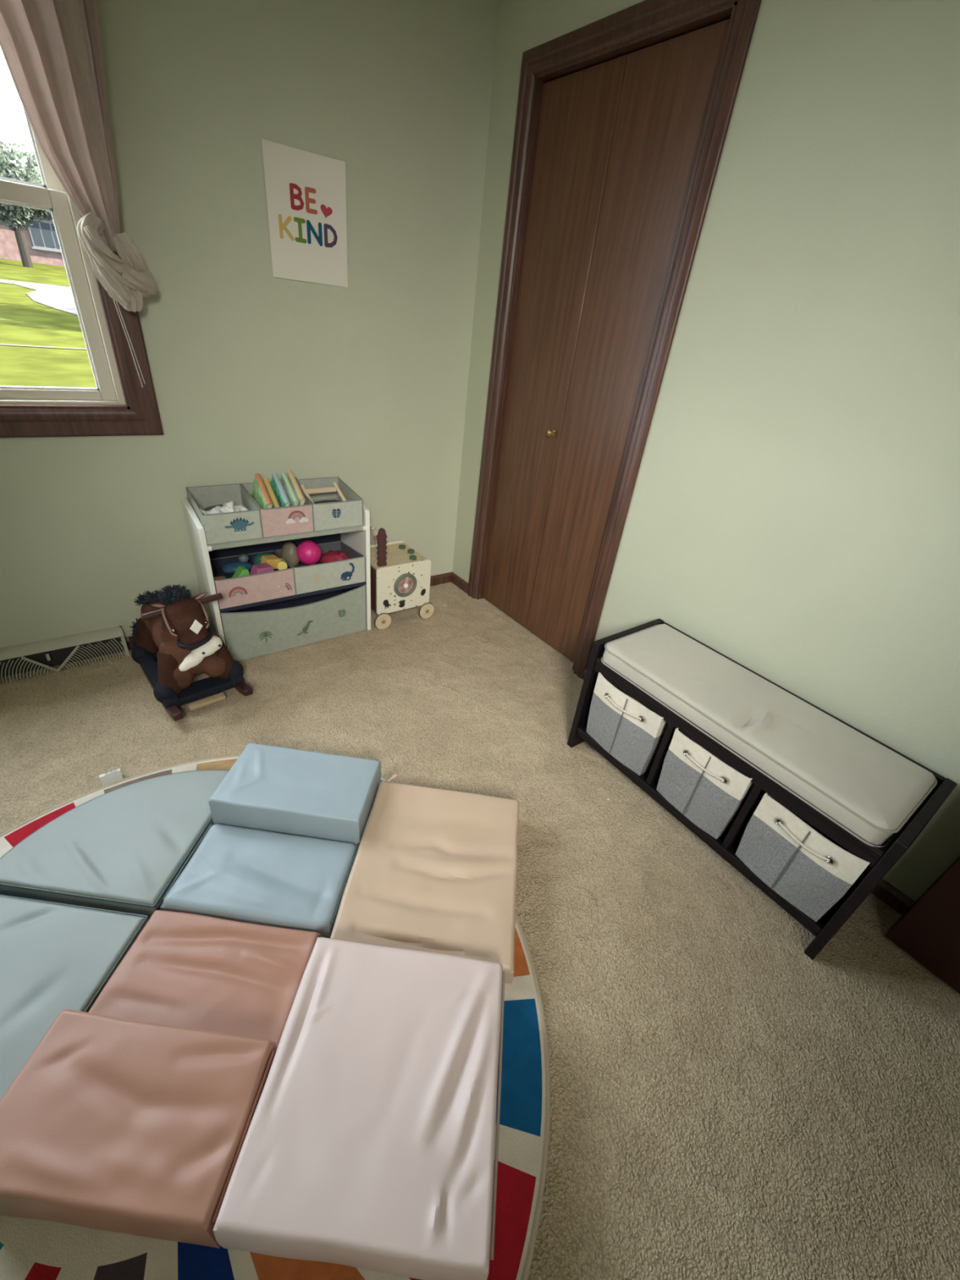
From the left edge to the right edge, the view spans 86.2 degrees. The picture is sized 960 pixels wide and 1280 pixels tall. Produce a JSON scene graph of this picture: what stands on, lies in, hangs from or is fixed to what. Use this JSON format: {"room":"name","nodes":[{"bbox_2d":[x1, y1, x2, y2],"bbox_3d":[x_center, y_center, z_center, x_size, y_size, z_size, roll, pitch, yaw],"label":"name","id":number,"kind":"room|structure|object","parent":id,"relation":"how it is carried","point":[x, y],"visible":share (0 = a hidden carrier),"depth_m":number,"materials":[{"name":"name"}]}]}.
{"room":"children's room","nodes":[
{"label":"children's room","id":0,"kind":"room"},
{"bbox_2d":[0,0,499,648],"bbox_3d":[-1.233,-1.045,1.635,4.350,2.500,0.150,-17,39,-33],"label":"wall","id":1,"kind":"structure","parent":0,"point":[363,384],"depth_m":1.83,"materials":[{"name":"green paint"}]},
{"bbox_2d":[0,626,129,684],"bbox_3d":[-1.614,0.060,1.940,0.464,0.112,0.063,-17,39,-33],"label":"air vent","id":2,"kind":"object","parent":1,"relation":"in","point":[28,657],"visible":1,"depth_m":1.95,"materials":[{"name":"beige metal"}]},
{"bbox_2d":[0,105,164,437],"bbox_3d":[-1.848,-1.089,1.016,1.872,1.307,0.139,-17,39,-33],"label":"window","id":3,"kind":"structure","parent":1,"relation":"in","point":[119,405],"depth_m":1.63,"materials":[{"name":"brown wood"}]},
{"bbox_2d":[124,572,452,650],"bbox_3d":[-0.804,-0.166,2.536,1.600,0.077,0.012,-17,39,-33],"label":"baseboard","id":4,"kind":"structure","parent":1,"relation":"attached to","point":[444,578],"depth_m":2.91,"materials":[{"name":"brown wood"}]},
{"bbox_2d":[261,137,347,287],"bbox_3d":[-0.594,-1.457,1.780,0.277,0.358,0.008,-17,39,-33],"label":"poster","id":5,"kind":"object","parent":1,"relation":"attached to","point":[306,191],"visible":1,"depth_m":1.77,"materials":[{"name":"beige paper"}]},
{"bbox_3d":[-1.696,-1.700,0.521,2.209,0.050,0.050,-17,39,-33],"label":"curtain rod","id":6,"kind":"object","parent":1,"relation":"attached to","visible":0},
{"bbox_2d":[0,0,158,387],"bbox_3d":[-1.104,-1.340,1.287,0.437,1.291,0.116,-17,39,-33],"label":"curtain","id":7,"kind":"object","parent":6,"relation":"hanging from","point":[51,50],"visible":1,"depth_m":1.33,"materials":[{"name":"beige fabric"}]},
{"bbox_2d":[0,582,959,1279],"bbox_3d":[-0.287,0.841,1.110,4.300,0.060,3.450,-17,39,-33],"label":"floor","id":8,"kind":"structure","parent":0,"point":[728,1101],"depth_m":1.26,"materials":[{"name":"carpet"}]},
{"bbox_2d":[128,584,253,720],"bbox_3d":[-1.102,-0.045,1.883,0.304,0.457,0.555,-22,42,-38],"label":"rocking horse","id":9,"kind":"object","parent":8,"relation":"on","point":[172,642],"visible":1,"depth_m":1.79,"materials":[{"name":"brown plush fabric"},{"name":"navy fabric"},{"name":"wood"}]},
{"bbox_2d":[0,755,550,1279],"bbox_3d":[-0.632,0.773,1.059,1.545,0.037,1.581,-17,39,-33],"label":"round rug","id":10,"kind":"object","parent":8,"relation":"on","point":[31,1249],"visible":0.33,"depth_m":0.85,"materials":[{"name":"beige carpet"}]},
{"bbox_2d":[0,894,148,1100],"bbox_3d":[-0.991,0.734,1.007,0.430,0.063,0.430,8,32,1],"label":"play mat","id":11,"kind":"object","parent":10,"relation":"on","point":[55,957],"visible":0.78,"depth_m":1.07,"materials":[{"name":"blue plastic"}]},
{"bbox_2d":[0,769,229,918],"bbox_3d":[-0.951,0.500,1.388,0.430,0.066,0.430,8,32,1],"label":"play mat","id":12,"kind":"object","parent":10,"relation":"on","point":[122,849],"visible":0.88,"depth_m":1.30,"materials":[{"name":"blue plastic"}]},
{"bbox_2d":[0,910,321,1248],"bbox_3d":[-0.578,0.756,0.977,0.412,0.142,0.478,8,32,1],"label":"step block","id":13,"kind":"object","parent":10,"relation":"on","point":[133,1113],"visible":0.92,"depth_m":0.86,"materials":[{"name":"plastic"}]},
{"bbox_2d":[160,742,381,937],"bbox_3d":[-0.526,0.511,1.379,0.411,0.144,0.470,8,32,1],"label":"step block","id":14,"kind":"object","parent":10,"relation":"on","point":[280,849],"visible":0.9,"depth_m":1.35,"materials":[{"name":"blue plastic"}]},
{"bbox_2d":[213,937,505,1279],"bbox_3d":[-0.173,0.820,0.951,0.418,0.145,0.436,8,32,1],"label":"foam block","id":15,"kind":"object","parent":10,"relation":"on","point":[369,1142],"visible":1,"depth_m":0.85,"materials":[{"name":"plastic"}]},
{"bbox_2d":[329,773,519,983],"bbox_3d":[-0.114,0.595,1.374,0.435,0.094,0.510,8,32,1],"label":"foam slab","id":16,"kind":"object","parent":10,"relation":"on","point":[433,870],"visible":0.89,"depth_m":1.31,"materials":[{"name":"beige plastic"}]},
{"bbox_2d":[180,497,371,645],"bbox_3d":[-0.829,-0.297,2.195,0.648,0.612,0.281,-17,39,-33],"label":"organizer","id":17,"kind":"object","parent":8,"relation":"on","point":[357,537],"visible":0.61,"depth_m":2.08,"materials":[{"name":"white wood"}]},
{"bbox_2d":[185,483,263,544],"bbox_3d":[-0.964,-0.481,1.938,0.196,0.137,0.252,-17,39,-33],"label":"storage bin","id":18,"kind":"object","parent":17,"relation":"on","point":[221,527],"visible":0.99,"depth_m":1.90,"materials":[{"name":"grey fabric"}]},
{"bbox_2d":[200,507,221,514],"bbox_3d":[-0.962,-0.453,1.866,0.102,0.043,0.070,24,35,25],"label":"paper sheet","id":19,"kind":"object","parent":18,"relation":"in","point":[213,510],"visible":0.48,"depth_m":1.88,"materials":[{"name":"grey paper"}]},
{"bbox_2d":[202,504,222,514],"bbox_3d":[-0.968,-0.476,1.943,0.173,0.047,0.178,-17,39,-33],"label":"folded cloth","id":20,"kind":"object","parent":18,"relation":"in","point":[210,508],"visible":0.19,"depth_m":1.94,"materials":[{"name":"grey fabric"}]},
{"bbox_2d":[214,500,234,513],"bbox_3d":[-0.947,-0.478,1.899,0.068,0.047,0.104,-8,35,-23],"label":"paper sheet","id":21,"kind":"object","parent":18,"relation":"in","point":[230,504],"visible":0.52,"depth_m":1.91,"materials":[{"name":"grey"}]},
{"bbox_2d":[224,504,248,511],"bbox_3d":[-0.900,-0.480,1.917,0.071,0.035,0.101,-20,40,-36],"label":"paper sheet","id":22,"kind":"object","parent":18,"relation":"in","point":[236,508],"visible":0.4,"depth_m":1.94,"materials":[{"name":"grey paper"}]},
{"bbox_2d":[225,516,253,533],"bbox_3d":[-0.876,-0.419,1.870,0.102,0.058,0.002,-17,39,-33],"label":"print","id":23,"kind":"object","parent":18,"relation":"attached to","point":[233,524],"depth_m":1.87,"materials":[{"name":"blue"}]},
{"bbox_2d":[209,550,296,608],"bbox_3d":[-0.947,-0.265,2.097,0.294,0.122,0.266,-17,39,-33],"label":"storage bin","id":24,"kind":"object","parent":17,"relation":"on","point":[251,588],"visible":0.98,"depth_m":2.02,"materials":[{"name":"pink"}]},
{"bbox_2d":[213,576,226,580],"bbox_3d":[-0.996,-0.220,1.969,0.047,0.040,0.040,-21,41,-37],"label":"block","id":25,"kind":"object","parent":24,"relation":"in","point":[217,578],"visible":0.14,"depth_m":1.96,"materials":[{"name":"brown"}]},
{"bbox_2d":[228,586,247,597],"bbox_3d":[-0.930,-0.186,1.969,0.068,0.038,0.001,-17,39,-33],"label":"print","id":26,"kind":"object","parent":24,"relation":"attached to","point":[233,592],"depth_m":1.97,"materials":[{"name":"red"}]},
{"bbox_2d":[231,565,249,577],"bbox_3d":[-0.925,-0.251,1.975,0.069,0.056,0.045,-21,41,-37],"label":"wedge","id":27,"kind":"object","parent":24,"relation":"in","point":[242,571],"visible":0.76,"depth_m":1.97,"materials":[{"name":"green plastic"}]},
{"bbox_2d":[211,562,279,578],"bbox_3d":[-0.973,-0.270,2.128,0.265,0.035,0.150,-17,39,-33],"label":"tray","id":28,"kind":"object","parent":24,"relation":"in","point":[218,571],"visible":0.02,"depth_m":2.08,"materials":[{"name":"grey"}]},
{"bbox_2d":[222,560,252,573],"bbox_3d":[-0.984,-0.294,2.083,0.116,0.050,0.073,-17,39,-33],"label":"plush toy","id":29,"kind":"object","parent":28,"relation":"on","point":[230,567],"visible":0.73,"depth_m":2.06,"materials":[{"name":"blue fabric"}]},
{"bbox_2d":[238,554,248,563],"bbox_3d":[-0.954,-0.329,2.071,0.040,0.036,0.036,-17,39,-33],"label":"ball","id":30,"kind":"object","parent":29,"relation":"on","point":[243,558],"visible":1,"depth_m":2.06,"materials":[{"name":"grey"}]},
{"bbox_2d":[253,551,274,564],"bbox_3d":[-0.909,-0.333,2.166,0.095,0.077,0.059,-17,39,-33],"label":"plush toy","id":31,"kind":"object","parent":28,"relation":"on","point":[257,558],"visible":0.39,"depth_m":2.13,"materials":[{"name":"teal fabric"}]},
{"bbox_2d":[276,558,287,569],"bbox_3d":[-0.818,-0.311,2.114,0.040,0.048,0.067,-9,35,-24],"label":"cylinder","id":32,"kind":"object","parent":28,"relation":"on","point":[282,564],"visible":0.75,"depth_m":2.09,"materials":[{"name":"yellow"}]},
{"bbox_2d":[249,562,274,574],"bbox_3d":[-0.867,-0.268,2.034,0.050,0.056,0.099,30,38,32],"label":"block","id":33,"kind":"object","parent":24,"relation":"in","point":[262,567],"visible":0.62,"depth_m":2.02,"materials":[{"name":"pink"}]},
{"bbox_2d":[260,555,280,568],"bbox_3d":[-0.854,-0.318,2.093,0.048,0.058,0.068,26,36,28],"label":"block","id":34,"kind":"object","parent":24,"relation":"in","point":[272,560],"visible":0.64,"depth_m":2.08,"materials":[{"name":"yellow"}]},
{"bbox_2d":[277,582,292,591],"bbox_3d":[-0.789,-0.213,2.074,0.056,0.037,0.001,-17,39,-33],"label":"print","id":35,"kind":"object","parent":24,"relation":"attached to","point":[282,587],"depth_m":2.08,"materials":[{"name":"red"}]},
{"bbox_2d":[240,481,315,537],"bbox_3d":[-0.805,-0.528,2.045,0.198,0.137,0.251,-17,39,-33],"label":"storage bin","id":36,"kind":"object","parent":17,"relation":"on","point":[280,521],"visible":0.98,"depth_m":1.97,"materials":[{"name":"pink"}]},
{"bbox_2d":[251,473,272,508],"bbox_3d":[-0.845,-0.534,1.983,0.036,0.189,0.208,-14,38,-30],"label":"picture book","id":37,"kind":"object","parent":36,"relation":"in","point":[260,495],"visible":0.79,"depth_m":1.95,"materials":[{"name":"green paper"}]},
{"bbox_2d":[262,477,279,507],"bbox_3d":[-0.824,-0.535,2.008,0.034,0.169,0.200,-14,38,-30],"label":"picture book","id":38,"kind":"object","parent":36,"relation":"in","point":[275,504],"visible":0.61,"depth_m":1.97,"materials":[{"name":"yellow paper"}]},
{"bbox_2d":[270,473,290,506],"bbox_3d":[-0.792,-0.549,2.020,0.036,0.185,0.207,-14,38,-30],"label":"picture book","id":39,"kind":"object","parent":36,"relation":"in","point":[277,488],"visible":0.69,"depth_m":1.98,"materials":[{"name":"blue paper"}]},
{"bbox_2d":[280,471,298,506],"bbox_3d":[-0.766,-0.558,2.036,0.034,0.188,0.208,-14,38,-30],"label":"picture book","id":40,"kind":"object","parent":36,"relation":"in","point":[288,489],"visible":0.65,"depth_m":1.99,"materials":[{"name":"green paper"}]},
{"bbox_2d":[286,469,305,505],"bbox_3d":[-0.745,-0.566,2.047,0.035,0.196,0.212,-14,38,-30],"label":"picture book","id":41,"kind":"object","parent":36,"relation":"in","point":[291,478],"visible":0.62,"depth_m":2.00,"materials":[{"name":"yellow paper"}]},
{"bbox_2d":[285,510,308,524],"bbox_3d":[-0.707,-0.475,1.981,0.090,0.050,0.001,-17,39,-33],"label":"print","id":42,"kind":"object","parent":36,"relation":"attached to","point":[292,517],"depth_m":1.98,"materials":[{"name":"red"}]},
{"bbox_2d":[295,477,308,504],"bbox_3d":[-0.732,-0.561,2.074,0.030,0.161,0.196,-14,38,-30],"label":"picture book","id":43,"kind":"object","parent":36,"relation":"in","point":[305,501],"visible":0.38,"depth_m":2.04,"materials":[{"name":"grey paper"}]},
{"bbox_2d":[207,524,364,550],"bbox_3d":[-0.802,-0.479,2.075,0.608,0.058,0.258,-17,39,-33],"label":"shelf","id":44,"kind":"object","parent":17,"relation":"attached to","point":[348,529],"depth_m":1.98,"materials":[{"name":"white wood"}]},
{"bbox_2d":[218,582,366,613],"bbox_3d":[-0.830,-0.251,2.217,0.608,0.032,0.258,-17,39,-33],"label":"shelf","id":45,"kind":"object","parent":17,"relation":"attached to","point":[271,601],"depth_m":2.12,"materials":[{"name":"grey"}]},
{"bbox_2d":[274,541,365,594],"bbox_3d":[-0.704,-0.337,2.261,0.310,0.122,0.266,-17,39,-33],"label":"storage bin","id":46,"kind":"object","parent":17,"relation":"on","point":[320,575],"visible":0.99,"depth_m":2.19,"materials":[{"name":"grey fabric"}]},
{"bbox_2d":[280,541,299,567],"bbox_3d":[-0.809,-0.357,2.188,0.075,0.131,0.094,-17,39,-33],"label":"plush toy","id":47,"kind":"object","parent":46,"relation":"in","point":[288,552],"visible":0.68,"depth_m":2.15,"materials":[{"name":"brown fabric"}]},
{"bbox_2d":[296,540,321,564],"bbox_3d":[-0.727,-0.371,2.182,0.102,0.105,0.101,-17,39,-33],"label":"ball","id":48,"kind":"object","parent":46,"relation":"in","point":[308,553],"visible":0.99,"depth_m":2.15,"materials":[{"name":"pink"}]},
{"bbox_2d":[310,572,321,583],"bbox_3d":[-0.680,-0.258,2.138,0.052,0.050,0.002,-16,39,-33],"label":"print","id":49,"kind":"object","parent":46,"relation":"attached to","point":[315,577],"depth_m":2.14,"materials":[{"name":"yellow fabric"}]},
{"bbox_2d":[320,550,349,563],"bbox_3d":[-0.648,-0.362,2.284,0.131,0.066,0.112,-17,39,-33],"label":"plush toy","id":50,"kind":"object","parent":46,"relation":"in","point":[338,555],"visible":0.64,"depth_m":2.25,"materials":[{"name":"red fabric"}]},
{"bbox_2d":[340,562,354,580],"bbox_3d":[-0.571,-0.293,2.211,0.066,0.080,0.001,-17,39,-33],"label":"print","id":51,"kind":"object","parent":46,"relation":"attached to","point":[347,569],"depth_m":2.21,"materials":[{"name":"blue fabric"}]},
{"bbox_2d":[297,476,363,530],"bbox_3d":[-0.641,-0.577,2.156,0.210,0.137,0.251,-17,39,-33],"label":"storage bin","id":52,"kind":"object","parent":17,"relation":"on","point":[349,513],"visible":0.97,"depth_m":2.12,"materials":[{"name":"grey fabric"}]},
{"bbox_2d":[300,482,346,503],"bbox_3d":[-0.645,-0.597,2.147,0.180,0.095,0.106,-17,39,-33],"label":"frame","id":53,"kind":"object","parent":52,"relation":"in","point":[331,489],"visible":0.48,"depth_m":2.15,"materials":[{"name":"brown wood"}]},
{"bbox_2d":[313,499,340,503],"bbox_3d":[-0.634,-0.561,2.146,0.160,0.043,0.102,-17,39,-33],"label":"cloth","id":54,"kind":"object","parent":52,"relation":"in","point":[331,500],"visible":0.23,"depth_m":2.14,"materials":[{"name":"grey fabric"}]},
{"bbox_2d":[332,508,341,519],"bbox_3d":[-0.579,-0.507,2.071,0.037,0.046,0.001,-17,39,-33],"label":"print","id":55,"kind":"object","parent":52,"relation":"attached to","point":[336,513],"depth_m":2.07,"materials":[{"name":"blue"}]},
{"bbox_2d":[220,584,366,661],"bbox_3d":[-0.838,-0.133,2.280,0.604,0.236,0.280,-17,39,-33],"label":"storage bin","id":56,"kind":"object","parent":8,"relation":"on","point":[252,632],"visible":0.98,"depth_m":2.20,"materials":[{"name":"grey fabric"}]},
{"bbox_2d":[258,631,272,643],"bbox_3d":[-0.885,-0.011,2.120,0.056,0.056,0.001,-17,39,-33],"label":"print","id":57,"kind":"object","parent":56,"relation":"attached to","point":[264,637],"depth_m":2.13,"materials":[{"name":"green"}]},
{"bbox_2d":[297,620,312,635],"bbox_3d":[-0.753,-0.051,2.206,0.073,0.060,0.001,-17,39,-33],"label":"print","id":58,"kind":"object","parent":56,"relation":"attached to","point":[304,628],"depth_m":2.21,"materials":[{"name":"green"}]},
{"bbox_2d":[337,609,346,618],"bbox_3d":[-0.614,-0.114,2.286,0.035,0.043,0.001,-17,39,-33],"label":"print","id":59,"kind":"object","parent":56,"relation":"attached to","point":[341,613],"depth_m":2.29,"materials":[{"name":"green"}]},
{"bbox_2d":[369,522,434,629],"bbox_3d":[-0.429,-0.354,2.491,0.327,0.481,0.309,-17,39,-33],"label":"cube","id":60,"kind":"object","parent":8,"relation":"on","point":[400,575],"visible":0.81,"depth_m":2.42,"materials":[{"name":"beige wood"}]},
{"bbox_2d":[382,600,391,608],"bbox_3d":[-0.436,-0.170,2.412,0.043,0.048,0.001,-17,39,-33],"label":"print","id":61,"kind":"object","parent":60,"relation":"attached to","point":[386,603],"depth_m":2.41,"materials":[{"name":"black paint"}]},
{"bbox_2d":[398,600,405,607],"bbox_3d":[-0.374,-0.175,2.463,0.036,0.041,0.001,-17,39,-33],"label":"print","id":62,"kind":"object","parent":60,"relation":"attached to","point":[402,603],"depth_m":2.46,"materials":[{"name":"black paint"}]},
{"bbox_2d":[420,588,426,595],"bbox_3d":[-0.277,-0.233,2.507,0.028,0.037,0.001,-17,39,-33],"label":"print","id":63,"kind":"object","parent":60,"relation":"attached to","point":[423,591],"depth_m":2.51,"materials":[{"name":"black paint"}]},
{"bbox_2d":[567,618,957,959],"bbox_3d":[0.750,0.371,1.585,0.349,0.456,0.905,-17,39,-33],"label":"storage bench","id":64,"kind":"object","parent":8,"relation":"on","point":[881,860],"visible":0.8,"depth_m":1.38,"materials":[{"name":"black wood"}]},
{"bbox_2d":[586,672,668,775],"bbox_3d":[0.568,0.243,1.746,0.325,0.256,0.258,-17,39,-33],"label":"fabric bin","id":65,"kind":"object","parent":64,"relation":"on","point":[629,731],"visible":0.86,"depth_m":1.66,"materials":[{"name":"beige fabric"}]},
{"bbox_2d":[656,728,754,839],"bbox_3d":[0.742,0.381,1.554,0.320,0.260,0.230,-17,39,-33],"label":"fabric bin","id":66,"kind":"object","parent":64,"relation":"on","point":[708,792],"visible":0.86,"depth_m":1.47,"materials":[{"name":"beige fabric"}]},
{"bbox_2d":[577,722,871,933],"bbox_3d":[0.731,0.486,1.652,0.329,0.018,0.857,-17,39,-33],"label":"shelf","id":67,"kind":"object","parent":64,"relation":"attached to","point":[727,852],"depth_m":1.47,"materials":[{"name":"black wood"}]},
{"bbox_2d":[600,623,937,847],"bbox_3d":[0.764,0.191,1.468,0.335,0.084,0.848,-17,39,-33],"label":"bench cushion","id":68,"kind":"object","parent":64,"relation":"on","point":[868,788],"visible":1,"depth_m":1.35,"materials":[{"name":"grey fabric"}]},
{"bbox_2d":[735,792,869,921],"bbox_3d":[0.903,0.516,1.372,0.325,0.257,0.242,-17,39,-33],"label":"fabric bin","id":69,"kind":"object","parent":64,"relation":"on","point":[802,864],"visible":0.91,"depth_m":1.29,"materials":[{"name":"beige fabric"}]},
{"bbox_2d":[452,0,959,902],"bbox_3d":[1.239,-0.637,1.466,0.750,2.500,3.350,-17,39,-33],"label":"wall","id":70,"kind":"structure","parent":0,"point":[793,513],"depth_m":1.32,"materials":[{"name":"green paint"}]},
{"bbox_2d":[450,572,468,594],"bbox_3d":[-0.116,-0.316,2.913,0.012,0.077,0.179,-17,39,-33],"label":"baseboard","id":71,"kind":"structure","parent":70,"relation":"attached to","point":[456,580],"depth_m":2.90,"materials":[{"name":"brown wood"}]},
{"bbox_2d":[482,18,729,662],"bbox_3d":[0.330,-0.906,2.058,0.066,2.000,0.737,-17,39,-33],"label":"door","id":72,"kind":"structure","parent":70,"relation":"in","point":[618,141],"depth_m":1.85,"materials":[{"name":"brown wood"}]},
{"bbox_2d":[467,0,761,679],"bbox_3d":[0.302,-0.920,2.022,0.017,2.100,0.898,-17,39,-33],"label":"trim","id":73,"kind":"structure","parent":70,"relation":"attached to","point":[645,17],"depth_m":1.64,"materials":[{"name":"brown wood"}]},
{"bbox_2d":[582,668,915,915],"bbox_3d":[1.125,0.701,1.522,0.012,0.077,2.273,-17,39,-33],"label":"baseboard","id":74,"kind":"structure","parent":70,"relation":"attached to","point":[884,891],"depth_m":1.46,"materials":[{"name":"brown wood"}]},
{"bbox_2d":[884,855,959,994],"bbox_3d":[1.397,0.128,0.588,0.106,2.018,0.760,-17,39,-33],"label":"door","id":75,"kind":"structure","parent":70,"relation":"in","point":[928,931],"depth_m":1.27,"materials":[{"name":"red wood"}]},
{"label":"outside","id":76,"kind":"structure","parent":0,"visible":0},
{"bbox_2d":[0,258,97,387],"bbox_3d":[-13.021,-11.329,17.192,60.000,2.173,43.840,-17,39,-33],"label":"lawn","id":77,"kind":"structure","parent":76,"point":[24,321],"depth_m":11.34,"materials":[{"name":"green plant"}]},
{"bbox_2d":[0,141,53,267],"bbox_3d":[-22.999,-21.260,24.730,5.338,5.520,5.409,-6,34,-20],"label":"leafy tree","id":78,"kind":"object","parent":77,"relation":"on","point":[18,215],"visible":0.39,"depth_m":24.28,"materials":[{"name":"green plant"}]},
{"bbox_2d":[0,214,65,266],"bbox_3d":[-27.139,-23.823,28.925,14.800,4.500,5.200,-17,39,-33],"label":"brick house","id":79,"kind":"structure","parent":77,"relation":"on","point":[41,237],"depth_m":28.77,"materials":[{"name":"pink"}]},
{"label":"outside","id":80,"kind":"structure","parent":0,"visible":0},
{"bbox_2d":[0,279,77,315],"bbox_3d":[-12.575,-10.874,16.732,60.000,0.774,14.600,-17,39,-33],"label":"driveway","id":81,"kind":"structure","parent":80,"point":[59,297],"depth_m":17.67,"materials":[{"name":"concrete"}]},
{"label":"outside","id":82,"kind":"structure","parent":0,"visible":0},
{"bbox_2d":[0,343,86,349],"bbox_3d":[-7.596,-6.370,11.338,60.003,0.032,0.100,-17,39,-33],"label":"sidewalk","id":83,"kind":"structure","parent":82,"point":[0,344],"depth_m":10.44,"materials":[{"name":"concrete"}]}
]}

